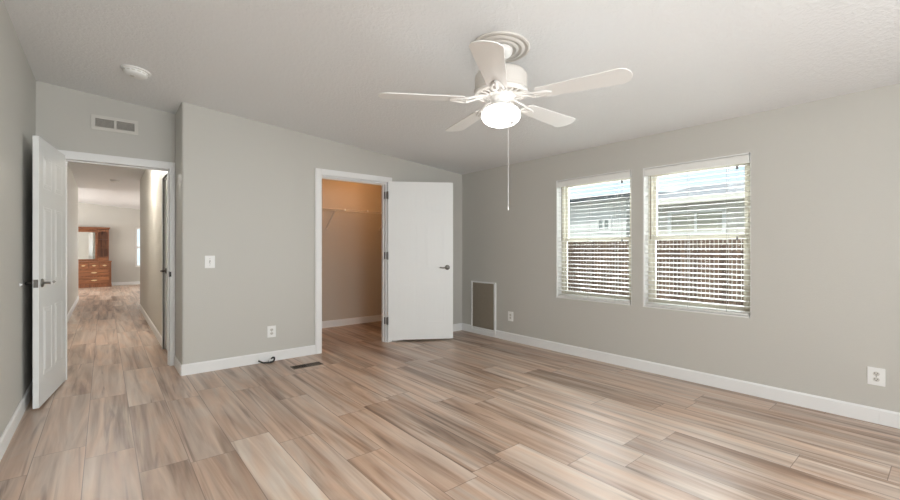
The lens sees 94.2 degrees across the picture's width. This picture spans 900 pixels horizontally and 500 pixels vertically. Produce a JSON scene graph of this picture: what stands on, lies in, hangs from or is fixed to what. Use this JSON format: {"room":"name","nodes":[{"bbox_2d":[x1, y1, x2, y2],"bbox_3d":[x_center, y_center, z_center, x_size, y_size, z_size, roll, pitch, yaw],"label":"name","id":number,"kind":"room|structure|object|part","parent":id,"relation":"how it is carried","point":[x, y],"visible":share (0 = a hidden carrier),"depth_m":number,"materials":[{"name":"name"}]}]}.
{"room":"empty bedroom","nodes":[
{"label":"empty bedroom","id":0,"kind":"room"},
{"bbox_2d":[0,0,77,436],"bbox_3d":[-3.986,-0.155,4.003,0.110,2.711,15.350,0,0,-40],"label":"wall","id":1,"kind":"structure","parent":0,"point":[17,80],"depth_m":2.92,"materials":[{"name":"grey paint"}]},
{"bbox_2d":[0,379,32,460],"bbox_3d":[-1.395,1.147,0.968,0.013,0.105,7.070,0,0,-40],"label":"baseboard","id":2,"kind":"structure","parent":1,"relation":"attached to","point":[10,429],"depth_m":2.77,"materials":[{"name":"white paint"}]},
{"bbox_2d":[67,296,78,322],"bbox_3d":[-6.286,1.147,6.863,0.013,0.105,8.010,0,0,-40],"label":"baseboard","id":3,"kind":"structure","parent":1,"relation":"attached to","point":[69,314],"depth_m":7.95,"materials":[{"name":"white paint"}]},
{"bbox_2d":[36,81,174,162],"bbox_3d":[-3.287,-0.151,4.056,1.035,2.702,0.100,0,0,-40],"label":"wall","id":4,"kind":"structure","parent":0,"point":[63,115],"depth_m":3.95,"materials":[{"name":"grey paint"}]},
{"bbox_2d":[91,114,137,134],"bbox_3d":[-3.227,-1.201,4.033,0.356,0.138,0.011,0,0,-40],"label":"air vent","id":5,"kind":"object","parent":4,"relation":"in","point":[98,122],"visible":1,"depth_m":4.03,"materials":[{"name":"metal"}]},
{"bbox_2d":[58,150,174,381],"bbox_3d":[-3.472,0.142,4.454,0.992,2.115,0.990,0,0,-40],"label":"door frame","id":6,"kind":"structure","parent":4,"relation":"attached to","point":[72,155],"depth_m":4.31,"materials":[{"name":"white paint"}]},
{"bbox_2d":[24,135,64,408],"bbox_3d":[-3.296,0.169,3.452,0.158,2.034,0.808,0,0,-32],"label":"door","id":7,"kind":"structure","parent":6,"relation":"attached to","point":[48,283],"depth_m":3.33,"materials":[{"name":"white paint"}]},
{"bbox_3d":[-3.084,0.255,3.113,0.027,0.060,0.009,0,0,-32],"label":"latch plate","id":8,"kind":"part","parent":7,"relation":"part of","materials":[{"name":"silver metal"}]},
{"bbox_2d":[78,202,139,281],"bbox_3d":[-11.243,-0.279,13.995,7.715,2.959,0.100,0,0,-40],"label":"wall","id":9,"kind":"structure","parent":0,"point":[122,222],"depth_m":14.03,"materials":[{"name":"grey paint"}]},
{"bbox_2d":[111,281,139,285],"bbox_3d":[-11.169,1.147,13.983,7.615,0.105,0.013,0,0,-40],"label":"baseboard","id":10,"kind":"structure","parent":9,"relation":"attached to","point":[135,282],"depth_m":14.14,"materials":[{"name":"white paint"}]},
{"bbox_2d":[135,228,139,266],"bbox_3d":[-10.355,-0.075,14.736,1.170,1.350,0.070,0,0,-40],"label":"window","id":11,"kind":"structure","parent":9,"relation":"in","point":[136,246],"depth_m":14.35,"materials":[{"name":"white paint"}]},
{"bbox_2d":[140,169,163,335],"bbox_3d":[-4.524,-0.109,6.426,0.100,2.618,5.130,0,0,-40],"label":"wall","id":12,"kind":"structure","parent":0,"point":[151,180],"depth_m":6.40,"materials":[{"name":"grey paint"}]},
{"bbox_2d":[139,304,161,346],"bbox_3d":[-4.877,1.147,6.763,0.013,0.105,4.360,0,0,-40],"label":"baseboard","id":13,"kind":"structure","parent":12,"relation":"attached to","point":[153,328],"depth_m":6.25,"materials":[{"name":"white paint"}]},
{"bbox_2d":[160,180,166,348],"bbox_3d":[-3.207,0.180,4.754,0.098,2.014,0.698,0,0,-40],"label":"door","id":14,"kind":"structure","parent":12,"relation":"in","point":[165,270],"depth_m":4.97,"materials":[{"name":"white paint"}]},
{"bbox_2d":[175,102,461,364],"bbox_3d":[-1.369,-0.108,5.330,3.545,2.617,0.580,0,0,-40],"label":"wall","id":15,"kind":"structure","parent":0,"point":[245,188],"depth_m":4.35,"materials":[{"name":"grey paint"}]},
{"bbox_2d":[205,256,214,267],"bbox_3d":[-2.363,0.122,4.118,0.088,0.122,0.021,0,0,-40],"label":"light switch","id":16,"kind":"object","parent":15,"relation":"attached to","point":[209,260],"visible":1,"depth_m":4.12,"materials":[{"name":"white plastic"}]},
{"bbox_2d":[174,345,314,375],"bbox_3d":[-2.200,1.147,4.560,1.309,0.105,0.477,0,0,-40],"label":"baseboard","id":17,"kind":"structure","parent":15,"relation":"attached to","point":[225,363],"depth_m":4.29,"materials":[{"name":"white paint"}]},
{"bbox_2d":[267,325,275,337],"bbox_3d":[-1.917,0.882,4.495,0.088,0.122,0.009,0,0,-40],"label":"power outlet","id":18,"kind":"object","parent":15,"relation":"attached to","point":[271,330],"visible":1,"depth_m":4.49,"materials":[{"name":"white plastic"}]},
{"bbox_2d":[315,168,391,353],"bbox_3d":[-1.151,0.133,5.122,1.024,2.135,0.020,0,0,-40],"label":"door frame","id":19,"kind":"structure","parent":15,"relation":"attached to","point":[318,172],"depth_m":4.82,"materials":[{"name":"white paint"}]},
{"bbox_2d":[387,181,452,339],"bbox_3d":[-0.387,0.145,5.468,0.856,2.049,0.158,0,0,-8],"label":"door","id":20,"kind":"structure","parent":15,"relation":"in","point":[420,213],"depth_m":5.45,"materials":[{"name":"white paint"}]},
{"bbox_2d":[393,323,461,340],"bbox_3d":[-0.286,1.147,5.842,1.197,0.105,0.013,0,0,-40],"label":"baseboard","id":21,"kind":"structure","parent":15,"relation":"attached to","point":[456,327],"depth_m":6.16,"materials":[{"name":"white paint"}]},
{"bbox_2d":[322,179,381,320],"bbox_3d":[-2.119,-0.105,6.307,3.455,2.609,0.100,0,0,-40],"label":"wall","id":22,"kind":"structure","parent":0,"point":[351,241],"depth_m":6.68,"materials":[{"name":"beige paint"}]},
{"bbox_2d":[322,315,381,327],"bbox_3d":[-1.894,1.147,6.419,2.965,0.105,0.013,0,0,-40],"label":"baseboard","id":23,"kind":"structure","parent":22,"relation":"attached to","point":[366,319],"depth_m":6.68,"materials":[{"name":"white paint"}]},
{"bbox_2d":[322,208,381,230],"bbox_3d":[-1.792,-0.464,6.296,2.958,0.297,0.312,0,0,-40],"label":"wire shelf","id":24,"kind":"object","parent":22,"relation":"attached to","point":[325,209],"visible":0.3,"depth_m":6.43,"materials":[{"name":"white metal"}]},
{"bbox_2d":[0,284,899,499],"bbox_3d":[-4.827,1.260,6.357,7.865,0.120,20.050,0,0,-40],"label":"floor","id":25,"kind":"structure","parent":0,"point":[467,415],"depth_m":2.80,"materials":[{"name":"laminate"}]},
{"bbox_2d":[78,227,111,287],"bbox_3d":[-11.711,0.240,13.170,1.643,1.920,0.535,0,0,-40],"label":"dresser","id":26,"kind":"object","parent":25,"relation":"on","point":[94,265],"visible":0.53,"depth_m":13.42,"materials":[{"name":"red wood"}]},
{"bbox_3d":[-11.469,0.512,13.079,0.233,0.175,0.028,0,0,-40],"label":"drawer","id":27,"kind":"part","parent":26,"relation":"part of","materials":[{"name":"red wood"}]},
{"bbox_2d":[78,232,94,258],"bbox_3d":[-11.856,-0.123,13.345,0.813,0.873,0.010,0,0,-40],"label":"mirror","id":28,"kind":"object","parent":26,"relation":"attached to","point":[86,240],"depth_m":13.46,"materials":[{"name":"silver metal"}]},
{"bbox_3d":[-11.856,-0.146,13.345,0.903,1.028,0.040,0,0,-40],"label":"mirror frame","id":29,"kind":"part","parent":26,"relation":"part of","materials":[{"name":"red wood"}]},
{"bbox_3d":[-11.269,0.975,13.244,0.744,0.220,0.028,0,0,-40],"label":"drawer","id":30,"kind":"part","parent":26,"relation":"part of","materials":[{"name":"red wood"}]},
{"bbox_3d":[-11.269,0.735,13.244,0.744,0.200,0.028,0,0,-40],"label":"drawer","id":31,"kind":"part","parent":26,"relation":"part of","materials":[{"name":"red wood"}]},
{"bbox_3d":[-11.271,0.512,13.243,0.233,0.175,0.028,0,0,-40],"label":"drawer","id":32,"kind":"part","parent":26,"relation":"part of","materials":[{"name":"red wood"}]},
{"bbox_3d":[-11.802,-0.690,13.280,1.583,0.060,0.250,0,0,-40],"label":"cornice","id":33,"kind":"part","parent":26,"relation":"part of","materials":[{"name":"red wood"}]},
{"bbox_3d":[-11.347,0.300,13.674,0.256,0.135,0.194,0,0,-40],"label":"drawer","id":34,"kind":"part","parent":26,"relation":"part of","materials":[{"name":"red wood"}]},
{"bbox_3d":[-11.072,0.512,13.407,0.233,0.175,0.028,0,0,-40],"label":"drawer","id":35,"kind":"part","parent":26,"relation":"part of","materials":[{"name":"red wood"}]},
{"bbox_2d":[258,357,274,363],"bbox_3d":[-1.933,1.171,4.412,0.170,0.059,0.044,0,0,-33],"label":"cable","id":36,"kind":"object","parent":25,"relation":"on","point":[271,360],"visible":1,"depth_m":4.41,"materials":[{"name":"white plastic"}]},
{"bbox_2d":[290,362,322,368],"bbox_3d":[-1.480,1.198,4.324,0.307,0.006,0.120,0,0,-40],"label":"floor vent","id":37,"kind":"object","parent":25,"relation":"in","point":[313,363],"visible":1,"depth_m":4.32,"materials":[{"name":"brown metal"}]},
{"bbox_2d":[3,0,899,209],"bbox_3d":[-4.827,-1.486,6.357,7.865,0.765,20.050,0,0,-40],"label":"ceiling","id":38,"kind":"structure","parent":0,"point":[318,68],"depth_m":2.87,"materials":[{"name":"white paint"}]},
{"bbox_2d":[120,65,150,79],"bbox_3d":[-2.525,-1.417,3.362,0.199,0.059,0.200,0,0,-26],"label":"smoke detector","id":39,"kind":"object","parent":38,"relation":"attached to","point":[135,72],"visible":1,"depth_m":3.32,"materials":[{"name":"white plastic"}]},
{"bbox_2d":[378,31,632,209],"bbox_3d":[0.365,-0.772,2.711,1.434,1.069,1.482,0,0,-40],"label":"ceiling fan","id":40,"kind":"object","parent":38,"relation":"hanging from","point":[499,83],"visible":1,"depth_m":2.56,"materials":[{"name":"white metal"}]},
{"bbox_3d":[-0.176,-0.955,2.621,0.542,0.029,0.167,0,0,-5],"label":"blade","id":41,"kind":"part","parent":40,"relation":"part of","materials":[{"name":"white wood"}]},
{"bbox_3d":[0.124,-0.955,3.131,0.167,0.029,0.542,0,0,-23],"label":"blade","id":42,"kind":"part","parent":40,"relation":"part of","materials":[{"name":"white wood"}]},
{"bbox_3d":[0.216,-0.955,2.177,0.167,0.029,0.542,0,0,13],"label":"blade","id":43,"kind":"part","parent":40,"relation":"part of","materials":[{"name":"white wood"}]},
{"bbox_3d":[0.325,-0.846,2.669,0.248,0.124,0.248,0,0,-40],"label":"lamp shade","id":44,"kind":"part","parent":40,"relation":"part of","materials":[{"name":"white glass"}]},
{"bbox_3d":[0.698,-0.955,3.008,0.543,0.029,0.167,0,0,-40],"label":"blade","id":45,"kind":"part","parent":40,"relation":"part of","materials":[{"name":"white wood"}]},
{"bbox_3d":[0.760,-0.955,2.413,0.542,0.029,0.167,0,0,31],"label":"blade","id":46,"kind":"part","parent":40,"relation":"part of","materials":[{"name":"white wood"}]},
{"bbox_2d":[462,83,899,412],"bbox_3d":[-1.855,0.037,8.816,0.150,2.326,20.050,0,0,-40],"label":"wall","id":47,"kind":"structure","parent":0,"point":[825,173],"depth_m":3.34,"materials":[{"name":"grey paint"}]},
{"bbox_2d":[471,281,495,335],"bbox_3d":[0.467,0.811,5.876,0.019,0.718,0.490,0,0,-40],"label":"air vent","id":48,"kind":"object","parent":47,"relation":"in","point":[483,294],"visible":1,"depth_m":5.87,"materials":[{"name":"white metal"}]},
{"bbox_2d":[508,311,512,320],"bbox_3d":[0.794,0.878,5.489,0.009,0.122,0.088,0,0,-40],"label":"power outlet","id":49,"kind":"object","parent":47,"relation":"attached to","point":[510,314],"visible":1,"depth_m":5.49,"materials":[{"name":"white plastic"}]},
{"bbox_2d":[556,169,631,305],"bbox_3d":[1.603,-0.122,4.633,0.153,1.380,0.914,0,0,-40],"label":"window","id":50,"kind":"structure","parent":47,"relation":"in","point":[560,246],"depth_m":4.93,"materials":[{"name":"white paint"}]},
{"bbox_2d":[557,171,630,303],"bbox_3d":[1.569,-0.122,4.605,0.073,1.348,0.886,0,0,-40],"label":"window blind","id":51,"kind":"object","parent":50,"relation":"attached to","point":[622,175],"visible":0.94,"depth_m":4.58,"materials":[{"name":"white plastic"}]},
{"bbox_3d":[1.574,0.543,4.609,0.050,0.018,0.878,0,0,-40],"label":"rail","id":52,"kind":"part","parent":51,"relation":"part of","materials":[{"name":"white plastic"}]},
{"bbox_3d":[1.775,-0.418,4.312,0.002,0.617,0.015,0,0,-40],"label":"lift cord","id":53,"kind":"part","parent":51,"relation":"part of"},
{"bbox_3d":[1.629,0.196,4.654,0.023,0.651,0.820,0,0,-40],"label":"sash","id":54,"kind":"part","parent":50,"relation":"part of","materials":[{"name":"beige plastic"}]},
{"bbox_3d":[1.649,-0.427,4.671,0.023,0.675,0.820,0,0,-40],"label":"sash","id":55,"kind":"part","parent":50,"relation":"part of","materials":[{"name":"beige plastic"}]},
{"bbox_2d":[462,323,899,428],"bbox_3d":[2.276,1.147,3.694,0.013,0.105,6.590,0,0,-40],"label":"baseboard","id":56,"kind":"structure","parent":47,"relation":"attached to","point":[842,408],"depth_m":3.59,"materials":[{"name":"white paint"}]},
{"bbox_2d":[643,152,750,317],"bbox_3d":[2.255,-0.118,3.845,0.153,1.372,0.898,0,0,-40],"label":"window","id":57,"kind":"structure","parent":47,"relation":"in","point":[646,208],"depth_m":3.98,"materials":[{"name":"white paint"}]},
{"bbox_2d":[644,154,749,315],"bbox_3d":[2.221,-0.118,3.817,0.073,1.340,0.870,0,0,-40],"label":"window blind","id":58,"kind":"object","parent":57,"relation":"attached to","point":[728,161],"visible":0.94,"depth_m":3.74,"materials":[{"name":"white plastic"}]},
{"bbox_3d":[2.226,0.543,3.821,0.050,0.018,0.862,0,0,-40],"label":"rail","id":59,"kind":"part","parent":58,"relation":"part of","materials":[{"name":"white plastic"}]},
{"bbox_3d":[2.281,0.196,3.866,0.023,0.651,0.804,0,0,-40],"label":"sash","id":60,"kind":"part","parent":57,"relation":"part of","materials":[{"name":"beige plastic"}]},
{"bbox_3d":[2.301,-0.423,3.883,0.023,0.667,0.804,0,0,-40],"label":"sash","id":61,"kind":"part","parent":57,"relation":"part of","materials":[{"name":"beige plastic"}]},
{"bbox_2d":[867,366,884,386],"bbox_3d":[2.945,0.878,2.889,0.009,0.122,0.088,0,0,-40],"label":"power outlet","id":62,"kind":"object","parent":47,"relation":"attached to","point":[875,376],"visible":1,"depth_m":2.89,"materials":[{"name":"white plastic"}]},
{"label":"outside","id":63,"kind":"structure","parent":0,"visible":0},
{"bbox_3d":[12.292,1.850,19.903,35.685,0.200,65.000,0,0,-40],"label":"ground","id":64,"kind":"structure","parent":63,"visible":0},
{"bbox_2d":[569,192,670,289],"bbox_3d":[4.082,0.090,13.695,5.850,3.320,6.700,0,0,-40],"label":"house","id":65,"kind":"structure","parent":64,"relation":"on","point":[584,229],"depth_m":10.20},
{"bbox_3d":[3.755,-0.610,10.180,0.034,0.240,0.260,0,0,-40],"label":"pane","id":66,"kind":"part","parent":65,"relation":"part of","materials":[{"name":"grey glass"}]},
{"bbox_2d":[568,239,743,305],"bbox_3d":[2.507,0.804,6.944,0.134,1.891,9.504,0,0,-40],"label":"fence","id":67,"kind":"object","parent":64,"relation":"on","point":[712,251],"visible":0.07,"depth_m":6.01,"materials":[{"name":"brown wood"}]},
{"bbox_3d":[2.485,0.058,6.922,0.036,0.085,9.500,0,0,-40],"label":"rail","id":68,"kind":"part","parent":67,"relation":"part of","materials":[{"name":"wood"}]},
{"bbox_3d":[2.485,0.708,6.922,0.036,0.085,9.500,0,0,-40],"label":"rail","id":69,"kind":"part","parent":67,"relation":"part of","materials":[{"name":"wood"}]},
{"bbox_3d":[3.680,0.833,5.569,0.080,1.835,0.090,0,0,-40],"label":"post","id":70,"kind":"part","parent":67,"relation":"part of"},
{"bbox_2d":[658,181,744,299],"bbox_3d":[9.070,0.015,7.666,5.850,3.470,8.850,0,0,-40],"label":"house","id":71,"kind":"structure","parent":64,"relation":"on","point":[715,226],"depth_m":8.52,"materials":[{"name":"beige"}]},
{"bbox_3d":[5.062,-0.560,8.600,0.034,0.380,0.960,0,0,-40],"label":"pane","id":72,"kind":"part","parent":71,"relation":"part of","materials":[{"name":"grey glass"}]}
]}

